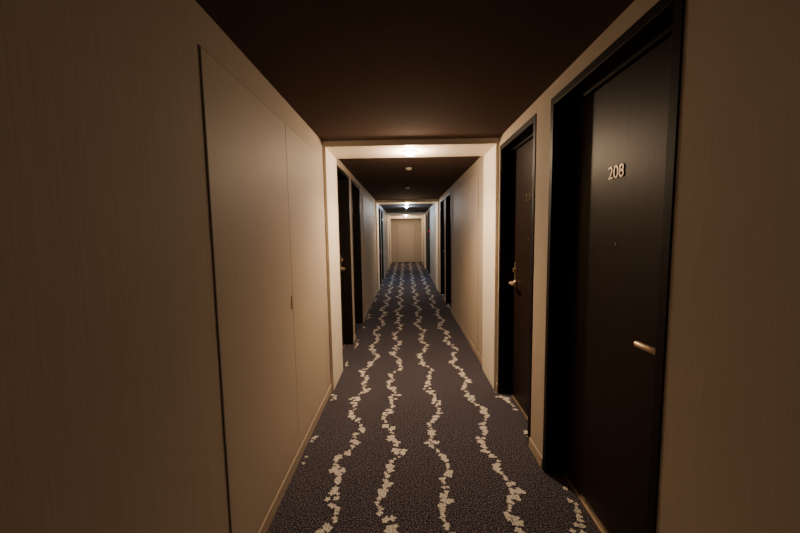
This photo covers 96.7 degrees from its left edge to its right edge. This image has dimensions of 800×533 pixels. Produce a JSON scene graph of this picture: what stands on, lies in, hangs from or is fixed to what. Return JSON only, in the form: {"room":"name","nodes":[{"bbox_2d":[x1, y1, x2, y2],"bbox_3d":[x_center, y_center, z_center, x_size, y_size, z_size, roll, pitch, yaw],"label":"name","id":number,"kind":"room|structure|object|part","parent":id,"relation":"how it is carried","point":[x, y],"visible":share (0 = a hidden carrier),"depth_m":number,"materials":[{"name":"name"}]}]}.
{"room":"hotel corridor","nodes":[
{"label":"hotel corridor","id":0,"kind":"room"},
{"bbox_2d":[0,0,390,532],"bbox_3d":[-0.818,-0.355,7.713,0.300,2.490,24.000,-1,5,1],"label":"wall","id":1,"kind":"structure","parent":0,"point":[111,418],"depth_m":0.94,"materials":[{"name":"beige paper"}]},
{"bbox_2d":[198,45,278,532],"bbox_3d":[-0.748,0.220,1.955,0.002,2.246,0.976,-1,5,1],"label":"seam","id":2,"kind":"object","parent":1,"relation":"attached to","point":[199,46],"visible":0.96,"depth_m":1.46,"materials":[{"name":"brown"}]},
{"bbox_2d":[200,47,298,532],"bbox_3d":[-0.745,0.220,1.955,0.005,2.234,0.964,-1,5,1],"label":"panel","id":3,"kind":"object","parent":1,"relation":"attached to","point":[246,141],"visible":1,"depth_m":1.78,"materials":[{"name":"laminate"}]},
{"bbox_2d":[285,124,326,445],"bbox_3d":[-0.732,0.132,2.886,0.005,2.234,0.894,-1,5,1],"label":"panel","id":4,"kind":"object","parent":1,"relation":"attached to","point":[302,160],"visible":0.99,"depth_m":2.78,"materials":[{"name":"laminate"}]},
{"bbox_2d":[258,263,390,532],"bbox_3d":[-0.643,0.845,7.823,0.012,0.075,23.800,-1,5,1],"label":"baseboard","id":5,"kind":"structure","parent":1,"relation":"attached to","point":[276,502],"depth_m":2.41,"materials":[{"name":"beige wood"}]},
{"bbox_2d":[337,179,343,344],"bbox_3d":[-0.853,-0.003,4.648,0.045,2.340,0.834,-1,5,1],"label":"panel","id":6,"kind":"object","parent":1,"relation":"attached to","point":[337,179],"visible":0.14,"depth_m":4.97,"materials":[{"name":"black wood"}]},
{"bbox_2d":[337,165,353,351],"bbox_3d":[-0.783,-0.022,4.645,0.156,2.400,0.930,-1,5,1],"label":"frame","id":7,"kind":"object","parent":1,"relation":"attached to","point":[341,174],"visible":0.4,"depth_m":5.05,"materials":[{"name":"black wood"}]},
{"bbox_2d":[352,189,357,323],"bbox_3d":[-0.799,-0.109,5.817,0.030,2.355,0.890,-1,5,1],"label":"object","id":8,"kind":"object","parent":1,"relation":"attached to","point":[352,189],"visible":0.38,"depth_m":6.24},
{"bbox_2d":[351,179,362,333],"bbox_3d":[-0.766,-0.132,5.814,0.156,2.400,0.980,-1,5,1],"label":"frame","id":9,"kind":"object","parent":1,"relation":"attached to","point":[354,186],"visible":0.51,"depth_m":6.23,"materials":[{"name":"black wood"}]},
{"bbox_2d":[363,195,370,312],"bbox_3d":[-0.670,-0.280,7.266,0.005,2.234,1.094,-1,5,1],"label":"panel","id":10,"kind":"object","parent":1,"relation":"attached to","point":[365,200],"visible":1,"depth_m":7.19,"materials":[{"name":"laminate"}]},
{"bbox_2d":[369,201,374,300],"bbox_3d":[-0.655,-0.383,8.361,0.005,2.234,1.094,-1,5,1],"label":"panel","id":11,"kind":"object","parent":1,"relation":"attached to","point":[371,218],"visible":0.86,"depth_m":8.31,"materials":[{"name":"laminate"}]},
{"bbox_2d":[378,206,381,282],"bbox_3d":[-0.694,-0.613,10.926,0.156,2.400,0.950,-1,5,1],"label":"frame","id":12,"kind":"object","parent":1,"relation":"attached to","point":[378,206],"visible":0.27,"depth_m":11.35,"materials":[{"name":"black wood"}]},
{"bbox_2d":[381,209,383,278],"bbox_3d":[-0.677,-0.726,12.121,0.156,2.400,0.950,-1,5,1],"label":"frame","id":13,"kind":"object","parent":1,"relation":"attached to","point":[381,209],"visible":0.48,"depth_m":12.52,"materials":[{"name":"black wood"}]},
{"bbox_2d":[383,213,385,273],"bbox_3d":[-0.583,-0.865,13.488,0.005,2.234,0.994,-1,5,1],"label":"panel","id":14,"kind":"object","parent":1,"relation":"attached to","point":[383,213],"visible":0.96,"depth_m":13.40,"materials":[{"name":"laminate"}]},
{"bbox_2d":[385,215,386,269],"bbox_3d":[-0.569,-0.959,14.483,0.005,2.234,0.994,-1,5,1],"label":"panel","id":15,"kind":"object","parent":1,"relation":"attached to","point":[385,215],"visible":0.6,"depth_m":14.54,"materials":[{"name":"laminate"}]},
{"bbox_2d":[387,212,425,268],"bbox_3d":[0.296,-1.156,16.060,1.692,2.490,0.600,-1,5,1],"label":"trim","id":16,"kind":"structure","parent":1,"relation":"attached to","point":[415,213],"depth_m":15.76,"materials":[{"name":"beige paint"}]},
{"bbox_2d":[390,215,422,262],"bbox_3d":[0.334,-1.413,18.797,1.692,2.490,0.500,-1,5,1],"label":"trim","id":17,"kind":"structure","parent":1,"relation":"attached to","point":[419,216],"depth_m":18.54,"materials":[{"name":"beige paint"}]},
{"bbox_2d":[375,199,438,291],"bbox_3d":[0.209,-0.580,9.937,1.692,2.490,0.600,-1,5,1],"label":"trim","id":18,"kind":"structure","parent":1,"relation":"attached to","point":[411,201],"depth_m":9.69,"materials":[{"name":"beige paint"}]},
{"bbox_2d":[403,150,416,155],"bbox_3d":[0.104,-1.163,3.666,0.144,0.044,0.144,-1,5,1],"label":"recessed light","id":19,"kind":"object","parent":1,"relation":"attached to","point":[407,152],"visible":1,"depth_m":3.63,"materials":[{"name":"grey plastic"}]},
{"bbox_3d":[0.104,-1.161,3.666,0.104,0.040,0.104,-1,5,1],"label":"glass","id":20,"kind":"part","parent":19,"relation":"part of","materials":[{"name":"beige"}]},
{"bbox_2d":[322,138,498,390],"bbox_3d":[0.123,-0.001,3.790,1.692,2.490,0.550,-1,5,1],"label":"trim","id":21,"kind":"structure","parent":1,"relation":"attached to","point":[488,148],"depth_m":3.64,"materials":[{"name":"beige paint"}]},
{"bbox_2d":[391,218,421,261],"bbox_3d":[0.346,-1.491,19.619,2.292,2.490,0.150,-1,5,1],"label":"wall","id":22,"kind":"structure","parent":0,"point":[417,221],"depth_m":19.54,"materials":[{"name":"beige paint"}]},
{"bbox_2d":[397,224,414,261],"bbox_3d":[0.348,-1.288,19.547,0.980,2.100,0.030,-1,5,1],"label":"frame","id":23,"kind":"object","parent":22,"relation":"attached to","point":[397,224],"visible":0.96,"depth_m":19.48,"materials":[{"name":"beige wood"}]},
{"bbox_2d":[398,225,414,261],"bbox_3d":[0.348,-1.269,19.554,0.880,2.040,0.020,-1,5,1],"label":"leaf","id":24,"kind":"object","parent":22,"relation":"attached to","point":[405,232],"visible":0.97,"depth_m":19.54,"materials":[{"name":"laminate"}]},
{"bbox_2d":[195,0,634,215],"bbox_3d":[0.158,-1.658,7.577,2.292,0.100,24.100,-1,5,1],"label":"ceiling","id":25,"kind":"structure","parent":0,"point":[351,70],"depth_m":1.86,"materials":[{"name":"brown paint"}]},
{"bbox_2d":[267,262,600,532],"bbox_3d":[0.198,0.920,7.819,2.292,0.100,24.100,-1,5,1],"label":"floor","id":26,"kind":"structure","parent":0,"point":[479,493],"depth_m":2.67,"materials":[{"name":"grey carpet"}]},
{"bbox_2d":[302,262,585,532],"bbox_3d":[0.248,0.868,7.814,1.765,0.001,23.763,-1,5,1],"label":"carpet pattern","id":27,"kind":"object","parent":26,"relation":"on","point":[382,492],"visible":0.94,"depth_m":2.65,"materials":[{"name":"beige carpet"}]},
{"bbox_2d":[511,394,527,419],"bbox_3d":[1.116,1.294,3.110,0.062,0.008,0.830,-1,5,1],"label":"threshold","id":28,"kind":"object","parent":26,"relation":"on","point":[522,410],"visible":0.21,"depth_m":3.22,"materials":[{"name":"gold metal"}]},
{"bbox_2d":[563,473,604,532],"bbox_3d":[1.098,1.409,1.880,0.062,0.008,0.960,-1,5,1],"label":"threshold","id":29,"kind":"object","parent":26,"relation":"on","point":[565,475],"visible":0.33,"depth_m":2.08,"materials":[{"name":"gold metal"}]},
{"bbox_2d":[422,0,799,532],"bbox_3d":[1.173,-0.383,7.682,0.300,2.490,24.000,-1,5,1],"label":"wall","id":30,"kind":"structure","parent":0,"point":[730,447],"depth_m":1.01,"materials":[{"name":"beige paper"}]},
{"bbox_2d":[426,213,427,269],"bbox_3d":[1.197,-1.009,14.830,0.156,2.400,0.950,-1,5,1],"label":"frame","id":31,"kind":"object","parent":30,"relation":"attached to","point":[426,213],"visible":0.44,"depth_m":15.26,"materials":[{"name":"black wood"}]},
{"bbox_2d":[428,211,429,272],"bbox_3d":[1.180,-0.897,13.636,0.156,2.400,0.950,-1,5,1],"label":"frame","id":32,"kind":"object","parent":30,"relation":"attached to","point":[429,211],"visible":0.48,"depth_m":14.07,"materials":[{"name":"black wood"}]},
{"bbox_2d":[431,210,432,276],"bbox_3d":[1.082,-0.758,12.068,0.005,2.234,0.994,-1,5,1],"label":"panel","id":33,"kind":"object","parent":30,"relation":"attached to","point":[432,210],"visible":0.96,"depth_m":11.98,"materials":[{"name":"laminate"}]},
{"bbox_2d":[433,208,435,281],"bbox_3d":[1.068,-0.664,11.072,0.005,2.234,0.994,-1,5,1],"label":"panel","id":34,"kind":"object","parent":30,"relation":"attached to","point":[434,209],"visible":0.91,"depth_m":10.97,"materials":[{"name":"laminate"}]},
{"bbox_2d":[440,198,444,297],"bbox_3d":[1.111,-0.433,8.708,0.156,2.400,0.950,-1,5,1],"label":"frame","id":35,"kind":"object","parent":30,"relation":"attached to","point":[442,224],"visible":0.45,"depth_m":9.11,"materials":[{"name":"black wood"}]},
{"bbox_2d":[445,191,450,302],"bbox_3d":[1.094,-0.321,7.513,0.156,2.400,0.950,-1,5,1],"label":"frame","id":36,"kind":"object","parent":30,"relation":"attached to","point":[447,197],"visible":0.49,"depth_m":7.93,"materials":[{"name":"black wood"}]},
{"bbox_2d":[450,197,450,302],"bbox_3d":[1.127,-0.299,7.515,0.030,2.355,0.860,-1,5,1],"label":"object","id":37,"kind":"object","parent":30,"relation":"attached to","point":[450,197],"visible":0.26,"depth_m":7.92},
{"bbox_2d":[454,184,463,327],"bbox_3d":[0.997,-0.191,6.045,0.005,2.234,1.094,-1,5,1],"label":"panel","id":38,"kind":"object","parent":30,"relation":"attached to","point":[459,193],"visible":0.88,"depth_m":5.97,"materials":[{"name":"laminate"}]},
{"bbox_2d":[464,173,477,349],"bbox_3d":[0.982,-0.091,4.975,0.005,2.234,1.044,-1,5,1],"label":"panel","id":39,"kind":"object","parent":30,"relation":"attached to","point":[471,186],"visible":1,"depth_m":4.88,"materials":[{"name":"laminate"}]},
{"bbox_2d":[465,172,478,214],"bbox_3d":[0.985,-0.091,4.975,0.002,2.246,1.056,-1,5,1],"label":"seam","id":40,"kind":"object","parent":30,"relation":"attached to","point":[477,172],"visible":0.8,"depth_m":4.37,"materials":[{"name":"brown"}]},
{"bbox_2d":[423,263,542,468],"bbox_3d":[1.036,0.821,7.797,0.012,0.075,23.800,-1,5,1],"label":"baseboard","id":41,"kind":"structure","parent":30,"relation":"attached to","point":[533,448],"depth_m":4.40,"materials":[{"name":"beige wood"}]},
{"bbox_2d":[498,113,536,444],"bbox_3d":[1.030,0.104,2.999,0.156,2.400,0.920,-1,5,1],"label":"frame","id":42,"kind":"object","parent":30,"relation":"attached to","point":[529,127],"visible":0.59,"depth_m":3.35,"materials":[{"name":"black wood"}]},
{"bbox_2d":[508,133,532,394],"bbox_3d":[1.063,0.126,3.000,0.030,2.355,0.830,-1,5,1],"label":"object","id":43,"kind":"object","parent":30,"relation":"attached to","point":[530,137],"visible":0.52,"depth_m":3.38,"materials":[{"name":"black wood"}]},
{"bbox_2d":[512,138,532,415],"bbox_3d":[1.101,0.121,2.999,0.045,2.340,0.824,-1,5,1],"label":"panel","id":44,"kind":"object","parent":30,"relation":"attached to","point":[522,216],"visible":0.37,"depth_m":3.14,"materials":[{"name":"black wood"}]},
{"bbox_2d":[514,262,516,287],"bbox_3d":[1.079,0.083,3.328,0.008,0.240,0.060,-1,5,1],"label":"lock plate","id":45,"kind":"object","parent":44,"relation":"attached to","point":[515,263],"visible":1,"depth_m":3.31,"materials":[{"name":"brown metal"}]},
{"bbox_2d":[542,0,684,532],"bbox_3d":[1.013,0.220,1.769,0.156,2.400,1.050,-1,5,1],"label":"frame","id":46,"kind":"object","parent":30,"relation":"attached to","point":[665,13],"visible":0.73,"depth_m":1.63,"materials":[{"name":"black wood"}]},
{"bbox_2d":[559,25,671,474],"bbox_3d":[1.046,0.242,1.771,0.030,2.355,0.960,-1,5,1],"label":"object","id":47,"kind":"object","parent":30,"relation":"attached to","point":[666,33],"visible":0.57,"depth_m":2.19,"materials":[{"name":"black wood"}]},
{"bbox_2d":[565,35,671,532],"bbox_3d":[1.083,0.237,1.770,0.045,2.340,0.954,-1,5,1],"label":"door","id":48,"kind":"structure","parent":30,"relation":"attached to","point":[614,292],"depth_m":1.74,"materials":[{"name":"black wood"}]},
{"bbox_2d":[608,163,624,179],"bbox_3d":[1.047,-0.460,1.725,0.004,0.062,0.126,-1,5,1],"label":"room number","id":49,"kind":"object","parent":48,"relation":"attached to","point":[621,164],"visible":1,"depth_m":1.71,"materials":[{"name":"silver metal"}]},
{"bbox_2d":[634,341,654,354],"bbox_3d":[1.023,0.333,1.439,0.068,0.029,0.139,-1,5,1],"label":"lever","id":50,"kind":"object","parent":48,"relation":"attached to","point":[640,345],"visible":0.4,"depth_m":1.44,"materials":[{"name":"gold metal"}]}
]}

